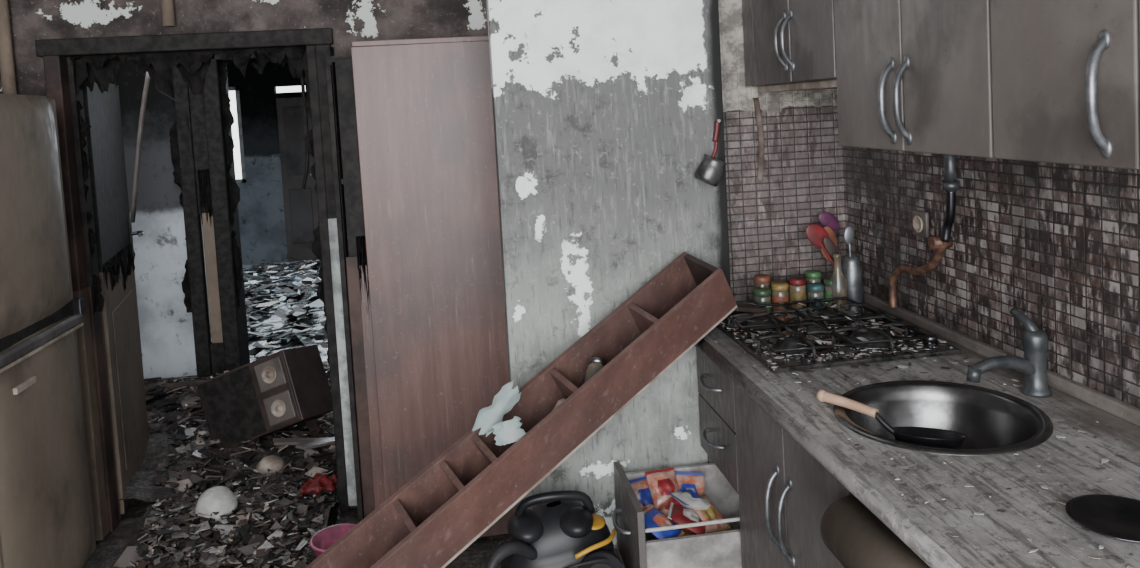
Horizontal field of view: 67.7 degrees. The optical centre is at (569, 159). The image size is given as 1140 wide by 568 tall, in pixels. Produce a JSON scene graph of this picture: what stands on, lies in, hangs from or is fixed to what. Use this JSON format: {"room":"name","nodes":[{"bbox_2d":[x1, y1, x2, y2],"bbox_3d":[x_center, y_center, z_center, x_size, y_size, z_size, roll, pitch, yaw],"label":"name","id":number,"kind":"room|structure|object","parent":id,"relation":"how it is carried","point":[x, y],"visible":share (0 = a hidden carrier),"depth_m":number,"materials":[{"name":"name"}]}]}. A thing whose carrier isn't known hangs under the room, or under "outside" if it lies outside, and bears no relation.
{"room":"fire-damaged room","nodes":[
{"label":"fire-damaged room","id":0,"kind":"room"},
{"bbox_2d":[110,59,211,378],"bbox_3d":[-1.894,0.050,5.307,4.100,2.500,0.120,-4,4,-8],"label":"wall","id":1,"kind":"structure","parent":0,"point":[165,324],"depth_m":5.18,"materials":[{"name":"paint"}]},
{"bbox_2d":[165,54,304,376],"bbox_3d":[-1.819,0.247,5.298,1.180,2.100,0.240,-4,4,-8],"label":"door frame","id":2,"kind":"structure","parent":1,"relation":"attached to","point":[208,185],"depth_m":5.16,"materials":[{"name":"brown wood"}]},
{"bbox_2d":[0,0,487,507],"bbox_3d":[-1.041,0.126,3.308,2.970,2.500,0.120,-4,4,-8],"label":"wall","id":3,"kind":"structure","parent":0,"point":[30,20],"depth_m":3.18,"materials":[{"name":"paint"}]},
{"bbox_2d":[0,0,16,93],"bbox_3d":[-1.992,0.192,3.086,0.044,2.500,0.044,-4,4,-8],"label":"pipe","id":4,"kind":"object","parent":3,"relation":"attached to","point":[7,68],"visible":0.02,"depth_m":3.04,"materials":[{"name":"metal"}]},
{"bbox_2d":[83,82,148,513],"bbox_3d":[-1.921,0.528,3.666,0.104,1.730,0.720,-4,4,-19],"label":"door","id":5,"kind":"structure","parent":3,"relation":"in","point":[112,220],"depth_m":3.56,"materials":[{"name":"laminate"}]},
{"bbox_2d":[160,0,175,26],"bbox_3d":[-1.492,-0.791,3.109,0.044,0.600,0.044,-4,4,-8],"label":"pipe","id":6,"kind":"object","parent":3,"relation":"attached to","point":[167,6],"visible":1,"depth_m":3.11,"materials":[{"name":"metal"}]},
{"bbox_2d":[35,28,356,540],"bbox_3d":[-1.369,0.462,3.277,1.050,1.870,0.185,-4,4,-8],"label":"door frame","id":7,"kind":"structure","parent":3,"relation":"attached to","point":[71,65],"depth_m":3.20,"materials":[{"name":"wood"}]},
{"bbox_2d":[227,60,306,263],"bbox_3d":[-2.735,-0.158,9.465,4.000,2.500,0.100,-4,4,-8],"label":"wall","id":8,"kind":"structure","parent":0,"point":[261,213],"depth_m":9.33,"materials":[{"name":"paint"}]},
{"bbox_2d":[228,87,245,182],"bbox_3d":[-3.813,-0.263,9.277,0.470,1.050,0.060,-4,4,-8],"label":"window","id":9,"kind":"structure","parent":8,"relation":"in","point":[236,89],"depth_m":9.28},
{"bbox_2d":[276,97,318,261],"bbox_3d":[-2.976,0.214,9.335,0.360,1.800,0.110,-4,4,-8],"label":"door","id":10,"kind":"structure","parent":8,"relation":"in","point":[300,205],"depth_m":9.33,"materials":[{"name":"laminate"}]},
{"bbox_2d":[84,260,510,567],"bbox_3d":[-1.505,1.400,4.211,4.800,0.100,11.000,-4,4,-8],"label":"floor","id":11,"kind":"structure","parent":0,"point":[478,553],"depth_m":3.43,"materials":[{"name":"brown wood"}]},
{"bbox_2d":[0,94,95,567],"bbox_3d":[-1.956,0.643,2.600,0.663,1.655,0.622,-4,4,-8],"label":"refrigerator","id":12,"kind":"object","parent":11,"relation":"on","point":[47,521],"visible":1,"depth_m":2.62,"materials":[{"name":"metal"}]},
{"bbox_2d":[100,471,338,567],"bbox_3d":[-1.231,1.345,2.948,0.742,0.160,0.972,-4,4,-8],"label":"debris","id":13,"kind":"object","parent":11,"relation":"on","point":[271,526],"visible":0.87,"depth_m":3.05,"materials":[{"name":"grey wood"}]},
{"bbox_2d":[195,486,238,521],"bbox_3d":[-1.339,1.289,3.217,0.160,0.095,0.155,-4,4,-8],"label":"enamel bowl","id":14,"kind":"object","parent":13,"relation":"on","point":[221,499],"visible":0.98,"depth_m":3.17,"materials":[{"name":"white metal"}]},
{"bbox_2d":[300,473,337,496],"bbox_3d":[-0.982,1.261,3.327,0.130,0.058,0.120,-4,4,-8],"label":"cloth","id":15,"kind":"object","parent":13,"relation":"on","point":[320,481],"visible":1,"depth_m":3.30,"materials":[{"name":"fabric"}]},
{"bbox_2d":[119,364,337,501],"bbox_3d":[-1.757,1.290,4.285,2.840,0.168,1.876,-4,4,-8],"label":"debris","id":16,"kind":"object","parent":11,"relation":"on","point":[181,456],"visible":0.25,"depth_m":3.84,"materials":[{"name":"brown wood"}]},
{"bbox_2d":[166,380,205,387],"bbox_3d":[-1.881,1.207,4.653,0.597,0.083,0.060,-5,4,-31],"label":"plank","id":17,"kind":"object","parent":16,"relation":"on","point":[188,383],"visible":0.44,"depth_m":4.53,"materials":[{"name":"brown wood"}]},
{"bbox_2d":[256,455,286,474],"bbox_3d":[-1.249,1.280,3.553,0.120,0.083,0.130,-4,4,-8],"label":"enamel bowl","id":18,"kind":"object","parent":16,"relation":"on","point":[274,463],"visible":0.88,"depth_m":3.52,"materials":[{"name":"beige metal"}]},
{"bbox_2d":[295,437,334,449],"bbox_3d":[-1.061,1.230,3.709,0.060,0.071,0.296,-1,4,31],"label":"plank","id":19,"kind":"object","parent":16,"relation":"on","point":[328,441],"visible":0.56,"depth_m":3.64,"materials":[{"name":"wood"}]},
{"bbox_2d":[273,437,331,444],"bbox_3d":[-1.144,1.234,3.727,0.296,0.071,0.060,-5,4,-25],"label":"plank","id":20,"kind":"object","parent":19,"relation":"on","point":[277,441],"visible":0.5,"depth_m":3.69,"materials":[{"name":"wood"}]},
{"bbox_2d":[197,344,332,446],"bbox_3d":[-1.444,1.132,4.051,0.583,0.523,0.368,-2,4,11],"label":"loudspeaker","id":21,"kind":"object","parent":11,"relation":"on","point":[286,388],"visible":0.93,"depth_m":3.92,"materials":[{"name":"brown wood"}]},
{"bbox_2d":[243,257,327,355],"bbox_3d":[-2.397,1.179,7.267,2.490,0.155,3.833,-4,4,-8],"label":"debris","id":22,"kind":"object","parent":11,"relation":"on","point":[261,305],"visible":0.31,"depth_m":6.93,"materials":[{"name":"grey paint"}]},
{"bbox_2d":[309,523,356,557],"bbox_3d":[-0.768,1.324,2.834,0.186,0.140,0.186,-4,4,-8],"label":"basin","id":23,"kind":"object","parent":11,"relation":"on","point":[323,539],"visible":0.3,"depth_m":2.88,"materials":[{"name":"plastic"}]},
{"bbox_2d":[326,36,516,536],"bbox_3d":[-0.492,0.466,3.136,0.635,1.783,0.400,-4,4,-8],"label":"wardrobe","id":24,"kind":"object","parent":11,"relation":"on","point":[411,121],"visible":0.77,"depth_m":2.93,"materials":[{"name":"brown wood"}]},
{"bbox_2d":[305,252,736,567],"bbox_3d":[-0.331,0.870,2.075,1.740,1.099,0.189,-5,4,-24],"label":"shelf unit","id":25,"kind":"object","parent":11,"relation":"on","point":[450,503],"visible":1,"depth_m":2.16,"materials":[{"name":"brown wood"}]},
{"bbox_2d":[472,380,520,436],"bbox_3d":[-0.184,0.629,2.141,0.136,0.130,0.026,-5,4,-24],"label":"flake","id":26,"kind":"object","parent":25,"relation":"attached to","point":[507,397],"visible":0.94,"depth_m":2.14,"materials":[{"name":"white paint"}]},
{"bbox_2d":[492,416,525,445],"bbox_3d":[-0.147,0.667,2.088,0.088,0.068,0.023,-4,4,-8],"label":"flake","id":27,"kind":"object","parent":25,"relation":"attached to","point":[509,431],"visible":0.98,"depth_m":2.08,"materials":[{"name":"white paint"}]},
{"bbox_2d":[551,398,565,411],"bbox_3d":[-0.031,0.656,2.216,0.063,0.067,0.036,-4,4,-18],"label":"pepper shaker","id":28,"kind":"object","parent":25,"relation":"on","point":[560,401],"visible":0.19,"depth_m":2.21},
{"bbox_2d":[584,357,605,382],"bbox_3d":[0.067,0.568,2.251,0.052,0.090,0.085,-2,4,21],"label":"spice jar","id":29,"kind":"object","parent":25,"relation":"on","point":[595,363],"visible":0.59,"depth_m":2.24,"materials":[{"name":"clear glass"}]},
{"bbox_2d":[498,548,623,567],"bbox_3d":[-0.018,1.252,2.239,0.360,0.272,0.300,-4,4,-8],"label":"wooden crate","id":30,"kind":"object","parent":11,"relation":"on","point":[615,550],"visible":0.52,"depth_m":2.37,"materials":[{"name":"brown wood"}]},
{"bbox_2d":[485,490,622,567],"bbox_3d":[-0.055,1.008,2.173,0.372,0.299,0.315,-4,4,-8],"label":"vacuum cleaner","id":31,"kind":"object","parent":30,"relation":"on","point":[565,531],"visible":1,"depth_m":2.14,"materials":[{"name":"black plastic"}]},
{"bbox_2d":[696,347,853,567],"bbox_3d":[0.724,0.943,2.056,0.620,0.829,0.963,-4,4,-8],"label":"base cabinet","id":32,"kind":"object","parent":11,"relation":"on","point":[785,493],"visible":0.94,"depth_m":1.96,"materials":[{"name":"laminate"}]},
{"bbox_2d":[629,476,653,510],"bbox_3d":[0.207,0.947,2.376,0.085,0.089,0.071,-5,4,-25],"label":"snack packet","id":33,"kind":"object","parent":32,"relation":"in","point":[640,486],"visible":0.52,"depth_m":2.37,"materials":[{"name":"blue plastic"}]},
{"bbox_2d":[644,505,684,538],"bbox_3d":[0.237,0.964,2.239,0.099,0.058,0.085,-1,4,36],"label":"snack packet","id":34,"kind":"object","parent":32,"relation":"in","point":[653,518],"visible":0.75,"depth_m":2.23,"materials":[{"name":"blue plastic"}]},
{"bbox_2d":[612,461,741,567],"bbox_3d":[0.333,0.994,2.319,0.433,0.260,0.317,-4,4,-8],"label":"drawer","id":35,"kind":"object","parent":32,"relation":"attached to","point":[637,547],"visible":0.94,"depth_m":2.19,"materials":[{"name":"laminate"}]},
{"bbox_2d":[680,529,693,536],"bbox_3d":[0.298,1.014,2.332,0.085,0.048,0.112,-4,4,-8],"label":"snack packet","id":36,"kind":"object","parent":32,"relation":"in","point":[687,533],"visible":0.03,"depth_m":2.29,"materials":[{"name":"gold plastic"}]},
{"bbox_2d":[659,496,684,528],"bbox_3d":[0.287,0.956,2.317,0.085,0.052,0.108,-1,4,32],"label":"snack packet","id":37,"kind":"object","parent":36,"relation":"on","point":[664,509],"visible":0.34,"depth_m":2.32,"materials":[{"name":"red plastic"}]},
{"bbox_2d":[645,467,679,509],"bbox_3d":[0.265,0.923,2.383,0.085,0.082,0.080,-4,4,-14],"label":"snack packet","id":38,"kind":"object","parent":37,"relation":"on","point":[661,482],"visible":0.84,"depth_m":2.38,"materials":[{"name":"red plastic"}]},
{"bbox_2d":[668,502,707,534],"bbox_3d":[0.315,0.958,2.260,0.099,0.058,0.085,-2,4,13],"label":"snack packet","id":39,"kind":"object","parent":32,"relation":"in","point":[678,514],"visible":0.83,"depth_m":2.24,"materials":[{"name":"red plastic"}]},
{"bbox_2d":[675,472,704,495],"bbox_3d":[0.336,0.939,2.393,0.085,0.095,0.063,-2,4,15],"label":"snack packet","id":40,"kind":"object","parent":32,"relation":"in","point":[694,482],"visible":0.48,"depth_m":2.40,"materials":[{"name":"orange plastic"}]},
{"bbox_2d":[687,494,730,532],"bbox_3d":[0.370,0.963,2.299,0.085,0.065,0.094,-6,4,-36],"label":"snack packet","id":41,"kind":"object","parent":32,"relation":"in","point":[712,513],"visible":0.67,"depth_m":2.28,"materials":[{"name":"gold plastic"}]},
{"bbox_2d":[668,490,710,509],"bbox_3d":[0.335,0.932,2.322,0.104,0.056,0.085,-5,4,-27],"label":"snack packet","id":42,"kind":"object","parent":41,"relation":"on","point":[688,499],"visible":0.99,"depth_m":2.30,"materials":[{"name":"white plastic"}]},
{"bbox_2d":[695,291,1139,567],"bbox_3d":[0.771,0.520,1.552,0.615,0.070,2.399,-4,4,-8],"label":"countertop","id":43,"kind":"structure","parent":32,"relation":"on","point":[993,539],"depth_m":1.46,"materials":[{"name":"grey wood"}]},
{"bbox_2d":[754,287,771,312],"bbox_3d":[0.582,0.425,2.568,0.052,0.074,0.052,-4,4,-8],"label":"spice jar","id":44,"kind":"object","parent":43,"relation":"on","point":[762,295],"visible":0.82,"depth_m":2.55,"materials":[{"name":"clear glass"}]},
{"bbox_2d":[753,274,770,288],"bbox_3d":[0.599,0.408,2.645,0.052,0.098,0.052,-4,4,-8],"label":"spice jar","id":45,"kind":"object","parent":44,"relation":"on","point":[760,280],"visible":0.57,"depth_m":2.62,"materials":[{"name":"clear glass"}]},
{"bbox_2d":[771,280,787,295],"bbox_3d":[0.655,0.416,2.654,0.052,0.074,0.052,-4,4,-8],"label":"spice jar","id":46,"kind":"object","parent":43,"relation":"on","point":[775,280],"visible":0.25,"depth_m":2.66,"materials":[{"name":"clear glass"}]},
{"bbox_2d":[771,282,788,310],"bbox_3d":[0.637,0.416,2.575,0.052,0.086,0.052,-4,4,-8],"label":"spice jar","id":47,"kind":"object","parent":43,"relation":"on","point":[780,293],"visible":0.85,"depth_m":2.55,"materials":[{"name":"clear glass"}]},
{"bbox_2d":[788,275,804,301],"bbox_3d":[0.710,0.407,2.661,0.052,0.086,0.052,-4,4,-8],"label":"spice jar","id":48,"kind":"object","parent":43,"relation":"on","point":[791,275],"visible":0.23,"depth_m":2.66,"materials":[{"name":"clear glass"}]},
{"bbox_2d":[789,276,806,309],"bbox_3d":[0.692,0.406,2.583,0.052,0.098,0.052,-4,4,-8],"label":"spice jar","id":49,"kind":"object","parent":43,"relation":"on","point":[797,285],"visible":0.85,"depth_m":2.56,"materials":[{"name":"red glass"}]},
{"bbox_2d":[805,270,821,291],"bbox_3d":[0.765,0.397,2.668,0.052,0.098,0.052,-4,4,-8],"label":"spice jar","id":50,"kind":"object","parent":43,"relation":"on","point":[812,276],"visible":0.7,"depth_m":2.65,"materials":[{"name":"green glass"}]},
{"bbox_2d":[806,283,823,307],"bbox_3d":[0.749,0.415,2.591,0.052,0.074,0.052,-4,4,-8],"label":"spice jar","id":51,"kind":"object","parent":43,"relation":"on","point":[814,290],"visible":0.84,"depth_m":2.57,"materials":[{"name":"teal glass"}]},
{"bbox_2d":[824,277,831,307],"bbox_3d":[0.803,0.405,2.598,0.052,0.086,0.052,-4,4,-8],"label":"spice jar","id":52,"kind":"object","parent":43,"relation":"on","point":[827,282],"visible":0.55,"depth_m":2.58,"materials":[{"name":"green glass"}]},
{"bbox_2d":[806,212,862,302],"bbox_3d":[0.810,0.306,2.626,0.160,0.280,0.113,-4,4,-8],"label":"utensil holder","id":53,"kind":"object","parent":43,"relation":"on","point":[824,238],"visible":0.86,"depth_m":2.61,"materials":[{"name":"metal"}]},
{"bbox_2d":[716,297,960,372],"bbox_3d":[0.679,0.447,2.280,0.480,0.054,0.500,-4,4,-8],"label":"gas hob","id":54,"kind":"object","parent":43,"relation":"in","point":[815,326],"visible":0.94,"depth_m":2.16,"materials":[{"name":"black metal"}]},
{"bbox_2d":[728,304,767,319],"bbox_3d":[0.498,0.423,2.414,0.115,0.039,0.094,-5,4,-28],"label":"board","id":55,"kind":"object","parent":54,"relation":"on","point":[741,308],"visible":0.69,"depth_m":2.39,"materials":[{"name":"brown wood"}]},
{"bbox_2d":[830,253,847,306],"bbox_3d":[0.814,0.366,2.583,0.052,0.165,0.052,-4,4,-8],"label":"glass bottle","id":56,"kind":"object","parent":43,"relation":"on","point":[839,283],"visible":0.75,"depth_m":2.57,"materials":[{"name":"beige glass"}]},
{"bbox_2d":[816,390,965,448],"bbox_3d":[0.637,0.531,1.695,0.279,0.101,0.134,-2,4,17],"label":"frying pan","id":57,"kind":"object","parent":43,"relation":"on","point":[932,437],"visible":0.79,"depth_m":1.70,"materials":[{"name":"black metal"}]},
{"bbox_2d":[715,297,1133,567],"bbox_3d":[0.734,0.471,1.831,0.562,0.056,1.478,-4,4,-8],"label":"flakes","id":58,"kind":"object","parent":43,"relation":"on","point":[811,338],"visible":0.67,"depth_m":2.08,"materials":[{"name":"paint"}]},
{"bbox_2d":[833,380,1053,455],"bbox_3d":[0.738,0.580,1.698,0.400,0.155,0.400,-4,4,-8],"label":"sink","id":59,"kind":"object","parent":43,"relation":"in","point":[993,422],"visible":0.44,"depth_m":1.81,"materials":[{"name":"metal"}]},
{"bbox_2d":[966,308,1051,397],"bbox_3d":[0.906,0.407,1.780,0.192,0.172,0.082,-4,4,-8],"label":"kitchen faucet","id":60,"kind":"object","parent":43,"relation":"on","point":[1033,365],"visible":1,"depth_m":1.76,"materials":[{"name":"metal"}]},
{"bbox_2d":[1065,494,1139,542],"bbox_3d":[0.799,0.524,1.228,0.144,0.017,0.144,-4,4,-8],"label":"round plate","id":61,"kind":"object","parent":43,"relation":"on","point":[1111,516],"visible":1,"depth_m":1.25,"materials":[{"name":"ceramic"}]},
{"bbox_2d":[820,496,930,567],"bbox_3d":[0.804,0.994,1.268,0.628,0.815,0.617,-4,4,-8],"label":"dishwasher","id":62,"kind":"object","parent":11,"relation":"on","point":[854,535],"visible":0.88,"depth_m":1.39,"materials":[{"name":"metal"}]},
{"bbox_2d":[486,0,730,567],"bbox_3d":[0.124,0.112,2.481,0.660,2.500,0.100,-4,4,-8],"label":"wall pier","id":63,"kind":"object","parent":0,"point":[605,112],"visible":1,"depth_m":2.43,"materials":[{"name":"paint"}]},
{"bbox_2d":[694,119,725,186],"bbox_3d":[0.397,-0.019,2.420,0.094,0.191,0.086,-4,4,-8],"label":"coffee pot","id":64,"kind":"object","parent":63,"relation":"hanging from","point":[709,171],"visible":1,"depth_m":2.39,"materials":[{"name":"metal"}]},
{"bbox_2d":[718,0,845,301],"bbox_3d":[0.694,0.062,2.782,0.575,2.500,0.100,-4,4,-8],"label":"tiled wall","id":65,"kind":"structure","parent":0,"point":[768,219],"depth_m":2.73,"materials":[{"name":"tile"}]},
{"bbox_2d":[753,98,763,181],"bbox_3d":[0.602,-0.063,2.701,0.026,0.270,0.012,-4,4,-8],"label":"tape strip","id":66,"kind":"object","parent":65,"relation":"attached to","point":[756,100],"visible":1,"depth_m":2.70,"materials":[{"name":"beige plastic"}]},
{"bbox_2d":[742,0,836,92],"bbox_3d":[0.722,-0.509,2.377,0.356,0.615,0.628,-4,4,-8],"label":"upper cabinet","id":67,"kind":"object","parent":65,"relation":"attached to","point":[789,45],"visible":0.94,"depth_m":2.32,"materials":[{"name":"laminate"}]},
{"bbox_2d":[842,146,1139,408],"bbox_3d":[1.202,0.150,0.886,0.100,2.500,3.800,-4,4,-8],"label":"wall","id":68,"kind":"structure","parent":0,"point":[1056,244],"depth_m":1.92,"materials":[{"name":"tile"}]},
{"bbox_2d":[912,210,929,237],"bbox_3d":[0.947,0.173,2.303,0.017,0.070,0.070,-4,4,-8],"label":"wall socket","id":69,"kind":"object","parent":68,"relation":"attached to","point":[920,219],"visible":0.98,"depth_m":2.29,"materials":[{"name":"plastic"}]},
{"bbox_2d":[889,154,959,308],"bbox_3d":[0.935,0.187,2.269,0.050,0.493,0.316,-4,4,-8],"label":"gas pipe","id":70,"kind":"object","parent":68,"relation":"attached to","point":[950,185],"visible":0.98,"depth_m":2.16,"materials":[{"name":"metal"}]},
{"bbox_2d":[834,0,1139,169],"bbox_3d":[0.856,-0.387,1.458,0.358,0.760,1.225,-4,4,-8],"label":"upper cabinet","id":71,"kind":"object","parent":68,"relation":"attached to","point":[1048,81],"visible":1,"depth_m":1.46,"materials":[{"name":"laminate"}]},
{"bbox_3d":[-1.878,-1.322,6.389,4.600,0.100,6.300,-4,4,-8],"label":"ceiling","id":72,"kind":"structure","parent":0,"visible":0},
{"bbox_2d":[130,72,149,222],"bbox_3d":[-2.211,-0.403,4.318,0.164,1.442,0.024,-4,4,-8],"label":"pole","id":73,"kind":"object","parent":72,"relation":"hanging from","point":[147,77],"visible":0.89,"depth_m":4.33,"materials":[{"name":"wood"}]},
{"bbox_2d":[153,84,193,158],"bbox_3d":[-1.603,-0.549,3.364,0.131,1.100,0.010,-4,4,-8],"label":"hanging cable","id":74,"kind":"object","parent":72,"relation":"hanging from","point":[157,89],"visible":0.62,"depth_m":3.39,"materials":[{"name":"black rubber"}]},
{"bbox_2d":[300,70,308,188],"bbox_3d":[-1.109,-0.505,3.437,0.045,1.252,0.016,-4,4,-8],"label":"hanging cable","id":75,"kind":"object","parent":72,"relation":"hanging from","point":[302,72],"visible":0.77,"depth_m":3.46,"materials":[{"name":"black rubber"}]}
]}

